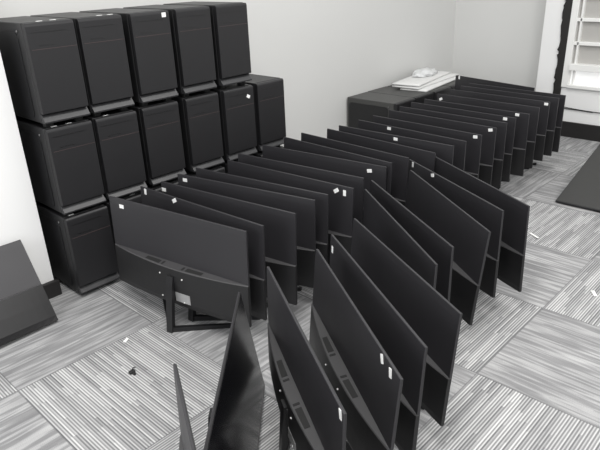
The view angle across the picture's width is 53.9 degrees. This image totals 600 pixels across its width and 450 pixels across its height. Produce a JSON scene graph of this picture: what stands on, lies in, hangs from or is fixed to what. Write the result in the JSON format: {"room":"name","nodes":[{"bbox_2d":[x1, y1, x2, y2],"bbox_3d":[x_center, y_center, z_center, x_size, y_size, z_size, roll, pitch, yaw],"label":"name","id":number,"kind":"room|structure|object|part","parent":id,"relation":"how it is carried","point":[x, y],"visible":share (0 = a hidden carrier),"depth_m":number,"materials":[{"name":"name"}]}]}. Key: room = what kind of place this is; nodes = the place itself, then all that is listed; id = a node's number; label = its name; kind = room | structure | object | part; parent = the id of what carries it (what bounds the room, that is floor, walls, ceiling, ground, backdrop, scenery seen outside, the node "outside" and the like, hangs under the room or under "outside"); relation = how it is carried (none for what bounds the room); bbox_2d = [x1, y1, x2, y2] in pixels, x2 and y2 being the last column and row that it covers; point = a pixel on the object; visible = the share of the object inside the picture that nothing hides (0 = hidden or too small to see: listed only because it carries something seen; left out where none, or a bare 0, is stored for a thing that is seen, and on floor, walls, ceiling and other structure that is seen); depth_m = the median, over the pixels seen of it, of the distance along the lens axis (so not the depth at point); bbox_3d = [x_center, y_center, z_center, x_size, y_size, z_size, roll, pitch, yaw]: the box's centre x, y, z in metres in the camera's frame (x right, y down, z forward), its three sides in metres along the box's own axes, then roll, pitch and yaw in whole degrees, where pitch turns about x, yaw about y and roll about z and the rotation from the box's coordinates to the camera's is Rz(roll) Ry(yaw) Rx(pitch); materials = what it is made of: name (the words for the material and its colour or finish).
{"room":"computer storage room","nodes":[
{"label":"computer storage room","id":0,"kind":"room"},
{"bbox_2d":[0,53,53,283],"bbox_3d":[-1.951,-0.621,1.119,0.320,2.700,2.392,19,32,40],"label":"wall","id":1,"kind":"structure","parent":0,"point":[19,217],"depth_m":2.13,"materials":[{"name":"paint"}]},
{"bbox_2d":[42,279,61,298],"bbox_3d":[-1.774,0.624,1.546,0.018,0.066,2.406,19,32,40],"label":"baseboard","id":2,"kind":"structure","parent":1,"relation":"attached to","point":[52,288],"depth_m":2.31,"materials":[{"name":"black"}]},
{"bbox_2d":[0,0,455,146],"bbox_3d":[-1.306,-1.050,2.031,0.120,2.700,7.545,19,32,40],"label":"wall","id":3,"kind":"structure","parent":0,"point":[325,53],"depth_m":3.66,"materials":[{"name":"paint"}]},
{"bbox_2d":[0,136,599,449],"bbox_3d":[0.541,0.862,0.996,5.050,0.100,7.500,19,32,40],"label":"floor","id":4,"kind":"structure","parent":0,"point":[526,374],"depth_m":1.89,"materials":[{"name":"carpet"}]},
{"bbox_2d":[0,240,57,345],"bbox_3d":[-1.158,0.300,1.953,0.200,0.276,0.612,19,32,40],"label":"monitor","id":5,"kind":"object","parent":4,"relation":"on","point":[25,306],"visible":1,"depth_m":2.10,"materials":[{"name":"black plastic"}]},
{"bbox_2d":[35,200,119,293],"bbox_3d":[-0.935,0.060,2.411,0.376,0.337,0.177,19,32,40],"label":"tower","id":6,"kind":"object","parent":4,"relation":"on","point":[80,247],"visible":0.8,"depth_m":2.29,"materials":[{"name":"black metal"}]},
{"bbox_3d":[-1.010,0.081,2.371,0.298,0.276,0.004,19,32,40],"label":"panel","id":7,"kind":"part","parent":6,"relation":"part of","materials":[{"name":"black"}]},
{"bbox_2d":[15,116,105,215],"bbox_3d":[-0.948,-0.247,2.275,0.376,0.337,0.177,19,32,40],"label":"tower","id":8,"kind":"object","parent":6,"relation":"on","point":[62,161],"visible":0.83,"depth_m":2.15,"materials":[{"name":"grey plastic"}]},
{"bbox_3d":[-1.023,-0.226,2.235,0.298,0.276,0.004,19,32,40],"label":"panel","id":9,"kind":"part","parent":8,"relation":"part of","materials":[{"name":"black"}]},
{"bbox_2d":[0,16,89,127],"bbox_3d":[-0.960,-0.561,2.137,0.376,0.351,0.177,19,32,40],"label":"tower","id":10,"kind":"object","parent":8,"relation":"on","point":[40,56],"visible":0.9,"depth_m":2.02,"materials":[{"name":"grey plastic"}]},
{"bbox_3d":[-1.036,-0.539,2.097,0.298,0.287,0.004,19,32,40],"label":"panel","id":11,"kind":"part","parent":10,"relation":"part of","materials":[{"name":"black"}]},
{"bbox_3d":[-0.832,-0.540,2.017,0.024,0.296,0.168,19,32,40],"label":"panel","id":12,"kind":"part","parent":10,"relation":"part of","materials":[{"name":"black plastic"}]},
{"bbox_3d":[-0.819,-0.225,2.156,0.024,0.284,0.168,19,32,40],"label":"panel","id":13,"kind":"part","parent":8,"relation":"part of","materials":[{"name":"black plastic"}]},
{"bbox_3d":[-0.806,0.082,2.292,0.024,0.284,0.168,19,32,40],"label":"panel","id":14,"kind":"part","parent":6,"relation":"part of","materials":[{"name":"black plastic"}]},
{"bbox_2d":[102,192,141,273],"bbox_3d":[-0.812,0.001,2.533,0.376,0.337,0.177,19,31,39],"label":"tower","id":15,"kind":"object","parent":4,"relation":"on","point":[133,197],"visible":0.09,"depth_m":2.36,"materials":[{"name":"grey plastic"}]},
{"bbox_2d":[83,109,147,200],"bbox_3d":[-0.818,-0.306,2.395,0.376,0.337,0.177,19,32,40],"label":"tower","id":16,"kind":"object","parent":15,"relation":"on","point":[116,132],"visible":0.48,"depth_m":2.26,"materials":[{"name":"grey plastic"}]},
{"bbox_2d":[31,12,134,116],"bbox_3d":[-0.835,-0.622,2.264,0.376,0.351,0.177,19,32,40],"label":"tower","id":17,"kind":"object","parent":16,"relation":"on","point":[100,38],"visible":0.58,"depth_m":2.14,"materials":[{"name":"grey plastic"}]},
{"bbox_3d":[-0.707,-0.601,2.144,0.024,0.296,0.168,19,32,40],"label":"panel","id":18,"kind":"part","parent":17,"relation":"part of","materials":[{"name":"black plastic"}]},
{"bbox_3d":[-0.682,0.022,2.415,0.024,0.284,0.168,19,31,39],"label":"panel","id":19,"kind":"part","parent":15,"relation":"part of","materials":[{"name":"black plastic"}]},
{"bbox_2d":[128,367,135,375],"bbox_3d":[-0.531,0.462,1.868,0.023,0.009,0.042,-8,24,-13],"label":"clip","id":20,"kind":"object","parent":4,"relation":"on","point":[132,371],"visible":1,"depth_m":1.86,"materials":[{"name":"black plastic"}]},
{"bbox_2d":[146,179,177,191],"bbox_3d":[-0.671,-0.064,2.669,0.376,0.336,0.177,19,31,39],"label":"tower","id":21,"kind":"object","parent":4,"relation":"on","point":[156,188],"visible":0.03,"depth_m":2.47,"materials":[{"name":"grey plastic"}]},
{"bbox_2d":[127,100,186,186],"bbox_3d":[-0.688,-0.370,2.531,0.376,0.336,0.177,19,31,39],"label":"tower","id":22,"kind":"object","parent":21,"relation":"on","point":[159,126],"visible":0.41,"depth_m":2.40,"materials":[{"name":"grey plastic"}]},
{"bbox_2d":[79,8,178,106],"bbox_3d":[-0.694,-0.685,2.395,0.376,0.349,0.177,19,31,39],"label":"tower","id":23,"kind":"object","parent":22,"relation":"on","point":[147,32],"visible":0.55,"depth_m":2.27,"materials":[{"name":"grey plastic"}]},
{"bbox_3d":[-0.565,-0.665,2.276,0.024,0.296,0.168,19,31,39],"label":"panel","id":24,"kind":"part","parent":23,"relation":"part of","materials":[{"name":"black plastic"}]},
{"bbox_3d":[-0.559,-0.349,2.413,0.024,0.284,0.168,19,31,39],"label":"panel","id":25,"kind":"part","parent":22,"relation":"part of","materials":[{"name":"black plastic"}]},
{"bbox_3d":[-0.541,-0.043,2.551,0.024,0.284,0.168,19,31,39],"label":"panel","id":26,"kind":"part","parent":21,"relation":"part of","materials":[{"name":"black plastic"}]},
{"bbox_2d":[109,196,251,333],"bbox_3d":[-0.419,0.153,2.042,0.630,0.425,0.165,13,28,32],"label":"monitor","id":27,"kind":"object","parent":4,"relation":"on","point":[199,265],"visible":0.91,"depth_m":1.99,"materials":[{"name":"grey plastic"}]},
{"bbox_2d":[145,256,161,262],"bbox_3d":[-0.513,0.120,2.066,0.070,0.005,0.017,14,29,32],"label":"vent","id":28,"kind":"object","parent":27,"relation":"attached to","point":[148,259],"depth_m":2.07,"materials":[{"name":"black plastic"}]},
{"bbox_3d":[-0.400,0.251,2.019,0.066,0.035,0.002,13,28,30],"label":"port plate","id":29,"kind":"part","parent":27,"relation":"part of","materials":[{"name":"silver metal"}]},
{"bbox_2d":[185,269,202,275],"bbox_3d":[-0.353,0.158,1.965,0.070,0.005,0.016,13,28,31],"label":"vent","id":30,"kind":"object","parent":27,"relation":"attached to","point":[188,272],"depth_m":1.96,"materials":[{"name":"black plastic"}]},
{"bbox_2d":[173,363,195,449],"bbox_3d":[-0.168,0.596,0.987,0.087,0.446,0.612,-10,25,-16],"label":"monitor","id":31,"kind":"object","parent":4,"relation":"on","point":[186,442],"visible":1,"depth_m":1.09,"materials":[{"name":"grey plastic"}]},
{"bbox_2d":[140,186,266,321],"bbox_3d":[-0.350,0.125,2.100,0.630,0.425,0.165,17,30,37],"label":"monitor","id":32,"kind":"object","parent":4,"relation":"on","point":[255,231],"visible":0.31,"depth_m":1.94,"materials":[{"name":"black paint"}]},
{"bbox_2d":[184,165,224,176],"bbox_3d":[-0.530,-0.128,2.800,0.376,0.336,0.177,19,31,39],"label":"tower","id":33,"kind":"object","parent":4,"relation":"on","point":[218,168],"visible":0.02,"depth_m":2.66,"materials":[{"name":"grey plastic"}]},
{"bbox_2d":[171,91,223,173],"bbox_3d":[-0.542,-0.438,2.670,0.376,0.336,0.177,19,32,40],"label":"tower","id":34,"kind":"object","parent":33,"relation":"on","point":[199,113],"visible":0.41,"depth_m":2.54,"materials":[{"name":"grey plastic"}]},
{"bbox_2d":[124,5,216,96],"bbox_3d":[-0.557,-0.750,2.531,0.376,0.349,0.177,19,31,39],"label":"tower","id":35,"kind":"object","parent":34,"relation":"on","point":[190,25],"visible":0.52,"depth_m":2.40,"materials":[{"name":"grey plastic"}]},
{"bbox_3d":[-0.428,-0.730,2.412,0.024,0.296,0.168,19,31,39],"label":"panel","id":36,"kind":"part","parent":35,"relation":"part of","materials":[{"name":"black plastic"}]},
{"bbox_3d":[-0.415,-0.416,2.549,0.024,0.284,0.168,19,32,40],"label":"panel","id":37,"kind":"part","parent":34,"relation":"part of","materials":[{"name":"black plastic"}]},
{"bbox_3d":[-0.401,-0.107,2.682,0.024,0.284,0.168,19,31,39],"label":"panel","id":38,"kind":"part","parent":33,"relation":"part of","materials":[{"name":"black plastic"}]},
{"bbox_2d":[161,181,297,307],"bbox_3d":[-0.267,0.094,2.162,0.630,0.425,0.165,14,29,33],"label":"monitor","id":39,"kind":"object","parent":4,"relation":"on","point":[280,233],"visible":0.23,"depth_m":2.01,"materials":[{"name":"black paint"}]},
{"bbox_2d":[203,292,264,449],"bbox_3d":[-0.174,0.465,1.410,0.120,0.346,0.612,-2,24,2],"label":"monitor","id":40,"kind":"object","parent":4,"relation":"on","point":[234,419],"visible":1,"depth_m":1.43,"materials":[{"name":"black paint"}]},
{"bbox_2d":[219,155,253,173],"bbox_3d":[-0.394,-0.194,2.937,0.376,0.336,0.177,19,32,40],"label":"tower","id":41,"kind":"object","parent":4,"relation":"on","point":[225,165],"visible":0.02,"depth_m":2.73,"materials":[{"name":"grey plastic"}]},
{"bbox_2d":[210,83,257,161],"bbox_3d":[-0.401,-0.499,2.797,0.376,0.336,0.177,20,32,40],"label":"tower","id":42,"kind":"object","parent":41,"relation":"on","point":[236,102],"visible":0.44,"depth_m":2.66,"materials":[{"name":"grey plastic"}]},
{"bbox_2d":[163,1,251,88],"bbox_3d":[-0.418,-0.815,2.664,0.376,0.349,0.177,19,32,40],"label":"tower","id":43,"kind":"object","parent":42,"relation":"on","point":[229,20],"visible":0.49,"depth_m":2.53,"materials":[{"name":"grey plastic"}]},
{"bbox_3d":[-0.290,-0.794,2.544,0.024,0.296,0.168,19,32,40],"label":"panel","id":44,"kind":"part","parent":43,"relation":"part of","materials":[{"name":"black plastic"}]},
{"bbox_3d":[-0.274,-0.477,2.676,0.024,0.284,0.168,20,32,40],"label":"panel","id":45,"kind":"part","parent":42,"relation":"part of","materials":[{"name":"black plastic"}]},
{"bbox_2d":[178,174,315,290],"bbox_3d":[-0.210,0.052,2.251,0.630,0.425,0.165,12,28,30],"label":"monitor","id":46,"kind":"object","parent":4,"relation":"on","point":[304,208],"visible":0.23,"depth_m":2.11,"materials":[{"name":"black paint"}]},
{"bbox_2d":[196,167,327,262],"bbox_3d":[-0.157,0.027,2.304,0.630,0.425,0.165,14,28,32],"label":"monitor","id":47,"kind":"object","parent":4,"relation":"on","point":[321,199],"visible":0.17,"depth_m":2.14,"materials":[{"name":"black paint"}]},
{"bbox_2d":[251,146,283,157],"bbox_3d":[-0.258,-0.253,3.058,0.376,0.336,0.177,19,32,40],"label":"tower","id":48,"kind":"object","parent":4,"relation":"on","point":[261,153],"visible":0.02,"depth_m":2.84,"materials":[{"name":"grey plastic"}]},
{"bbox_2d":[245,74,285,152],"bbox_3d":[-0.268,-0.562,2.926,0.376,0.336,0.177,19,32,40],"label":"tower","id":49,"kind":"object","parent":48,"relation":"on","point":[268,91],"visible":0.4,"depth_m":2.79,"materials":[{"name":"grey plastic"}]},
{"bbox_3d":[-0.140,-0.540,2.806,0.024,0.284,0.168,19,32,40],"label":"panel","id":50,"kind":"part","parent":49,"relation":"part of","materials":[{"name":"black plastic"}]},
{"bbox_2d":[227,160,353,265],"bbox_3d":[-0.051,-0.005,2.367,0.630,0.425,0.165,16,30,36],"label":"monitor","id":51,"kind":"object","parent":4,"relation":"on","point":[340,197],"visible":0.18,"depth_m":2.20,"materials":[{"name":"black paint"}]},
{"bbox_2d":[238,153,363,224],"bbox_3d":[-0.010,-0.047,2.457,0.630,0.425,0.165,15,29,34],"label":"monitor","id":52,"kind":"object","parent":4,"relation":"on","point":[355,182],"visible":0.16,"depth_m":2.31,"materials":[{"name":"black paint"}]},
{"bbox_2d":[267,266,346,449],"bbox_3d":[-0.019,0.419,1.423,0.087,0.408,0.612,-9,25,-14],"label":"monitor","id":53,"kind":"object","parent":4,"relation":"on","point":[313,416],"visible":1,"depth_m":1.36,"materials":[{"name":"black paint"}]},
{"bbox_2d":[276,360,287,377],"bbox_3d":[-0.047,0.364,1.497,0.017,0.006,0.068,-7,24,-15],"label":"vent","id":54,"kind":"object","parent":53,"relation":"attached to","point":[281,367],"depth_m":1.49,"materials":[{"name":"black plastic"}]},
{"bbox_3d":[-0.028,0.466,1.440,0.018,0.076,0.040,-9,25,-14],"label":"mount plate","id":55,"kind":"part","parent":53,"relation":"part of","materials":[{"name":"black paint"}]},
{"bbox_3d":[-0.019,0.514,1.411,0.005,0.034,0.064,-7,24,-15],"label":"port plate","id":56,"kind":"part","parent":53,"relation":"part of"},
{"bbox_2d":[295,407,309,428],"bbox_3d":[0.006,0.435,1.331,0.017,0.006,0.068,-7,24,-15],"label":"vent","id":57,"kind":"object","parent":53,"relation":"attached to","point":[299,411],"depth_m":1.33,"materials":[{"name":"black plastic"}]},
{"bbox_2d":[262,145,386,207],"bbox_3d":[0.089,-0.099,2.565,0.630,0.425,0.165,15,29,34],"label":"monitor","id":58,"kind":"object","parent":4,"relation":"on","point":[377,173],"visible":0.16,"depth_m":2.46,"materials":[{"name":"black paint"}]},
{"bbox_2d":[284,137,391,194],"bbox_3d":[0.141,-0.122,2.600,0.142,0.436,0.621,-23,31,-39],"label":"monitor","id":59,"kind":"object","parent":4,"relation":"on","point":[289,143],"visible":0.07,"depth_m":2.52,"materials":[{"name":"grey plastic"}]},
{"bbox_2d":[301,133,408,205],"bbox_3d":[0.218,-0.149,2.654,0.142,0.436,0.621,-23,31,-38],"label":"monitor","id":60,"kind":"object","parent":4,"relation":"on","point":[400,164],"visible":0.14,"depth_m":2.46,"materials":[{"name":"black paint"}]},
{"bbox_2d":[309,249,402,449],"bbox_3d":[0.108,0.376,1.508,0.087,0.408,0.612,-8,24,-12],"label":"monitor","id":61,"kind":"object","parent":4,"relation":"on","point":[366,382],"visible":0.86,"depth_m":1.40,"materials":[{"name":"black paint"}]},
{"bbox_2d":[322,337,333,352],"bbox_3d":[0.074,0.321,1.581,0.016,0.005,0.068,-7,24,-11],"label":"vent","id":62,"kind":"object","parent":61,"relation":"attached to","point":[327,342],"depth_m":1.58,"materials":[{"name":"black plastic"}]},
{"bbox_2d":[343,379,357,397],"bbox_3d":[0.120,0.392,1.413,0.017,0.006,0.068,-3,23,-14],"label":"vent","id":63,"kind":"object","parent":61,"relation":"attached to","point":[347,383],"depth_m":1.41,"materials":[{"name":"black plastic"}]},
{"bbox_2d":[330,234,427,449],"bbox_3d":[0.166,0.334,1.598,0.087,0.408,0.612,-9,25,-14],"label":"monitor","id":64,"kind":"object","parent":4,"relation":"on","point":[403,346],"visible":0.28,"depth_m":1.40,"materials":[{"name":"black paint"}]},
{"bbox_2d":[327,128,435,186],"bbox_3d":[0.341,-0.179,2.716,0.143,0.432,0.624,-22,31,-38],"label":"monitor","id":65,"kind":"object","parent":4,"relation":"on","point":[425,158],"visible":0.1,"depth_m":2.60,"materials":[{"name":"black paint"}]},
{"bbox_2d":[348,92,415,127],"bbox_3d":[0.527,-0.653,3.863,0.386,0.360,0.217,19,32,40],"label":"tower","id":66,"kind":"object","parent":4,"relation":"on","point":[363,106],"visible":0.3,"depth_m":3.77,"materials":[{"name":"grey metal"}]},
{"bbox_3d":[0.438,-0.626,3.810,0.308,0.300,0.004,19,32,40],"label":"panel","id":67,"kind":"part","parent":66,"relation":"part of","materials":[{"name":"black plastic"}]},
{"bbox_3d":[0.659,-0.631,3.740,0.024,0.308,0.208,19,32,40],"label":"panel","id":68,"kind":"part","parent":66,"relation":"part of","materials":[{"name":"black plastic"}]},
{"bbox_2d":[339,125,453,164],"bbox_3d":[0.412,-0.196,2.730,0.612,0.446,0.140,18,31,39],"label":"monitor","id":69,"kind":"object","parent":4,"relation":"on","point":[445,152],"visible":0.09,"depth_m":2.59,"materials":[{"name":"black paint"}]},
{"bbox_2d":[363,189,437,289],"bbox_3d":[0.286,0.177,1.941,0.087,0.408,0.612,-7,24,-11],"label":"monitor","id":70,"kind":"object","parent":4,"relation":"on","point":[376,218],"visible":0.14,"depth_m":1.86,"materials":[{"name":"black paint"}]},
{"bbox_2d":[368,86,433,103],"bbox_3d":[0.675,-0.725,4.011,0.386,0.360,0.217,19,32,40],"label":"tower","id":71,"kind":"object","parent":4,"relation":"on","point":[419,96],"visible":0.09,"depth_m":3.89,"materials":[{"name":"grey plastic"}]},
{"bbox_3d":[0.807,-0.702,3.888,0.024,0.308,0.208,19,32,40],"label":"panel","id":72,"kind":"part","parent":71,"relation":"part of","materials":[{"name":"black plastic"}]},
{"bbox_2d":[351,218,461,425],"bbox_3d":[0.258,0.282,1.706,0.087,0.408,0.612,-10,25,-16],"label":"monitor","id":73,"kind":"object","parent":4,"relation":"on","point":[432,317],"visible":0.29,"depth_m":1.53,"materials":[{"name":"black paint"}]},
{"bbox_2d":[370,180,453,301],"bbox_3d":[0.337,0.137,2.029,0.087,0.408,0.612,-8,25,-14],"label":"monitor","id":74,"kind":"object","parent":4,"relation":"on","point":[441,251],"visible":0.16,"depth_m":1.83,"materials":[{"name":"black paint"}]},
{"bbox_2d":[358,120,466,170],"bbox_3d":[0.496,-0.231,2.801,0.140,0.446,0.612,-22,31,-38],"label":"monitor","id":75,"kind":"object","parent":4,"relation":"on","point":[459,145],"visible":0.11,"depth_m":2.66,"materials":[{"name":"black paint"}]},
{"bbox_2d":[388,85,451,99],"bbox_3d":[0.829,-0.794,4.153,0.386,0.360,0.217,19,32,40],"label":"tower","id":76,"kind":"object","parent":4,"relation":"on","point":[445,90],"visible":0.05,"depth_m":3.97,"materials":[{"name":"grey plastic"}]},
{"bbox_2d":[400,75,463,91],"bbox_3d":[0.942,-1.011,4.166,0.190,0.015,0.640,15,29,34],"label":"sheet","id":77,"kind":"object","parent":76,"relation":"on","point":[433,86],"visible":0.41,"depth_m":3.99,"materials":[{"name":"white paper"}]},
{"bbox_2d":[392,73,459,88],"bbox_3d":[0.898,-1.029,4.172,0.200,0.016,0.620,16,30,36],"label":"sheet","id":78,"kind":"object","parent":77,"relation":"on","point":[450,75],"visible":0.34,"depth_m":4.05,"materials":[{"name":"white paper"}]},
{"bbox_2d":[391,71,450,86],"bbox_3d":[0.866,-1.043,4.169,0.200,0.016,0.580,13,28,32],"label":"sheet","id":79,"kind":"object","parent":78,"relation":"on","point":[408,81],"visible":0.66,"depth_m":4.05,"materials":[{"name":"white paper"}]},
{"bbox_2d":[412,67,437,76],"bbox_3d":[0.890,-1.097,4.212,0.164,0.044,0.282,13,28,32],"label":"plastic bag","id":80,"kind":"object","parent":79,"relation":"on","point":[423,72],"visible":1,"depth_m":4.16,"materials":[{"name":"white plastic"}]},
{"bbox_3d":[0.961,-0.771,4.030,0.024,0.308,0.208,19,32,40],"label":"panel","id":81,"kind":"part","parent":76,"relation":"part of","materials":[{"name":"black plastic"}]},
{"bbox_2d":[373,115,481,177],"bbox_3d":[0.583,-0.268,2.876,0.140,0.446,0.612,-23,31,-39],"label":"monitor","id":82,"kind":"object","parent":4,"relation":"on","point":[474,141],"visible":0.17,"depth_m":2.69,"materials":[{"name":"black paint"}]},
{"bbox_2d":[389,110,496,184],"bbox_3d":[0.679,-0.315,2.975,0.140,0.446,0.612,-23,31,-39],"label":"monitor","id":83,"kind":"object","parent":4,"relation":"on","point":[488,133],"visible":0.09,"depth_m":2.80,"materials":[{"name":"black paint"}]},
{"bbox_2d":[405,170,490,324],"bbox_3d":[0.485,0.092,2.116,0.087,0.408,0.612,-7,24,-11],"label":"monitor","id":84,"kind":"object","parent":4,"relation":"on","point":[469,239],"visible":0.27,"depth_m":1.94,"materials":[{"name":"black paint"}]},
{"bbox_2d":[442,80,454,89],"bbox_3d":[0.978,-0.865,4.301,0.386,0.360,0.217,19,32,40],"label":"tower","id":85,"kind":"object","parent":4,"relation":"on","point":[450,84],"visible":0.02,"depth_m":4.09,"materials":[{"name":"grey plastic"}]},
{"bbox_2d":[399,106,506,187],"bbox_3d":[0.750,-0.349,3.045,0.612,0.446,0.140,20,32,41],"label":"monitor","id":86,"kind":"object","parent":4,"relation":"on","point":[501,127],"visible":0.15,"depth_m":2.87,"materials":[{"name":"black paint"}]},
{"bbox_2d":[408,159,503,297],"bbox_3d":[0.540,0.031,2.249,0.087,0.408,0.612,-10,25,-17],"label":"monitor","id":87,"kind":"object","parent":4,"relation":"on","point":[487,214],"visible":0.23,"depth_m":2.04,"materials":[{"name":"black paint"}]},
{"bbox_2d":[411,102,515,181],"bbox_3d":[0.824,-0.388,3.126,0.140,0.446,0.612,-23,31,-39],"label":"monitor","id":88,"kind":"object","parent":4,"relation":"on","point":[511,121],"visible":0.23,"depth_m":2.95,"materials":[{"name":"black paint"}]},
{"bbox_2d":[424,99,529,188],"bbox_3d":[0.911,-0.418,3.186,0.140,0.446,0.612,-24,31,-39],"label":"monitor","id":89,"kind":"object","parent":4,"relation":"on","point":[522,119],"visible":0.23,"depth_m":3.01,"materials":[{"name":"black paint"}]},
{"bbox_2d":[434,157,529,291],"bbox_3d":[0.640,0.014,2.278,0.087,0.408,0.612,-10,25,-16],"label":"monitor","id":90,"kind":"object","parent":4,"relation":"on","point":[516,212],"visible":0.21,"depth_m":2.08,"materials":[{"name":"black paint"}]},
{"bbox_2d":[437,94,539,181],"bbox_3d":[1.009,-0.473,3.302,0.140,0.446,0.612,-23,31,-39],"label":"monitor","id":91,"kind":"object","parent":4,"relation":"on","point":[533,111],"visible":0.16,"depth_m":3.13,"materials":[{"name":"black paint"}]},
{"bbox_2d":[455,75,534,90],"bbox_3d":[1.206,-0.696,3.789,0.140,0.446,0.612,-17,28,-29],"label":"monitor","id":92,"kind":"object","parent":4,"relation":"on","point":[460,81],"visible":0.12,"depth_m":3.77,"materials":[{"name":"black paint"}]},
{"bbox_2d":[449,89,549,160],"bbox_3d":[1.107,-0.523,3.406,0.140,0.446,0.612,-23,31,-39],"label":"monitor","id":93,"kind":"object","parent":4,"relation":"on","point":[544,106],"visible":0.1,"depth_m":3.23,"materials":[{"name":"black paint"}]},
{"bbox_2d":[460,86,558,168],"bbox_3d":[1.191,-0.561,3.485,0.140,0.446,0.612,-23,31,-38],"label":"monitor","id":94,"kind":"object","parent":4,"relation":"on","point":[553,109],"visible":0.12,"depth_m":3.30,"materials":[{"name":"black paint"}]},
{"bbox_2d":[469,83,565,164],"bbox_3d":[1.258,-0.591,3.547,0.140,0.446,0.612,-22,30,-37],"label":"monitor","id":95,"kind":"object","parent":4,"relation":"on","point":[561,105],"visible":0.22,"depth_m":3.36,"materials":[{"name":"black paint"}]},
{"bbox_2d":[555,144,599,211],"bbox_3d":[1.647,-0.256,3.024,0.413,0.216,0.590,19,32,40],"label":"monitor","id":96,"kind":"object","parent":4,"relation":"on","point":[583,191],"visible":1,"depth_m":3.03,"materials":[{"name":"black paint"}]},
{"bbox_2d":[452,0,545,89],"bbox_3d":[1.558,-2.082,4.103,0.890,2.700,0.150,19,32,40],"label":"wall","id":97,"kind":"structure","parent":0,"point":[495,40],"depth_m":4.41,"materials":[{"name":"paint"}]},
{"bbox_2d":[535,0,565,93],"bbox_3d":[1.724,-1.929,3.741,0.126,2.700,0.195,19,32,40],"label":"trim","id":98,"kind":"structure","parent":97,"relation":"attached to","point":[551,33],"depth_m":3.98,"materials":[{"name":"paint"}]},
{"bbox_2d":[561,121,599,141],"bbox_3d":[3.188,-0.198,2.897,3.952,0.104,0.016,19,32,40],"label":"baseboard","id":99,"kind":"structure","parent":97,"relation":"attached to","point":[569,129],"depth_m":4.01,"materials":[{"name":"black"}]},
{"bbox_2d":[553,0,599,125],"bbox_3d":[3.203,-1.417,2.441,3.960,2.700,0.212,19,32,40],"label":"wall window","id":100,"kind":"structure","parent":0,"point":[587,100],"depth_m":3.95,"materials":[{"name":"paint"}]},
{"bbox_2d":[561,0,599,90],"bbox_3d":[3.023,-1.356,2.527,3.502,1.867,0.084,19,32,40],"label":"window","id":101,"kind":"structure","parent":100,"relation":"attached to","point":[581,70],"depth_m":3.84,"materials":[{"name":"white paint"}]},
{"bbox_3d":[3.083,-0.567,2.873,3.459,0.097,0.008,19,32,40],"label":"clear pane","id":102,"kind":"part","parent":101,"relation":"part of","materials":[{"name":"white"}]},
{"bbox_3d":[3.048,-1.427,2.494,3.459,1.712,0.008,19,32,40],"label":"frosted pane","id":103,"kind":"part","parent":101,"relation":"part of","materials":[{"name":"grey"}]},
{"bbox_2d":[564,107,598,112],"bbox_3d":[1.914,-0.767,3.950,0.405,0.023,0.006,19,32,40],"label":"cable","id":104,"kind":"object","parent":100,"relation":"attached to","point":[564,107],"visible":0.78,"depth_m":3.98,"materials":[{"name":"black rubber"}]}
]}

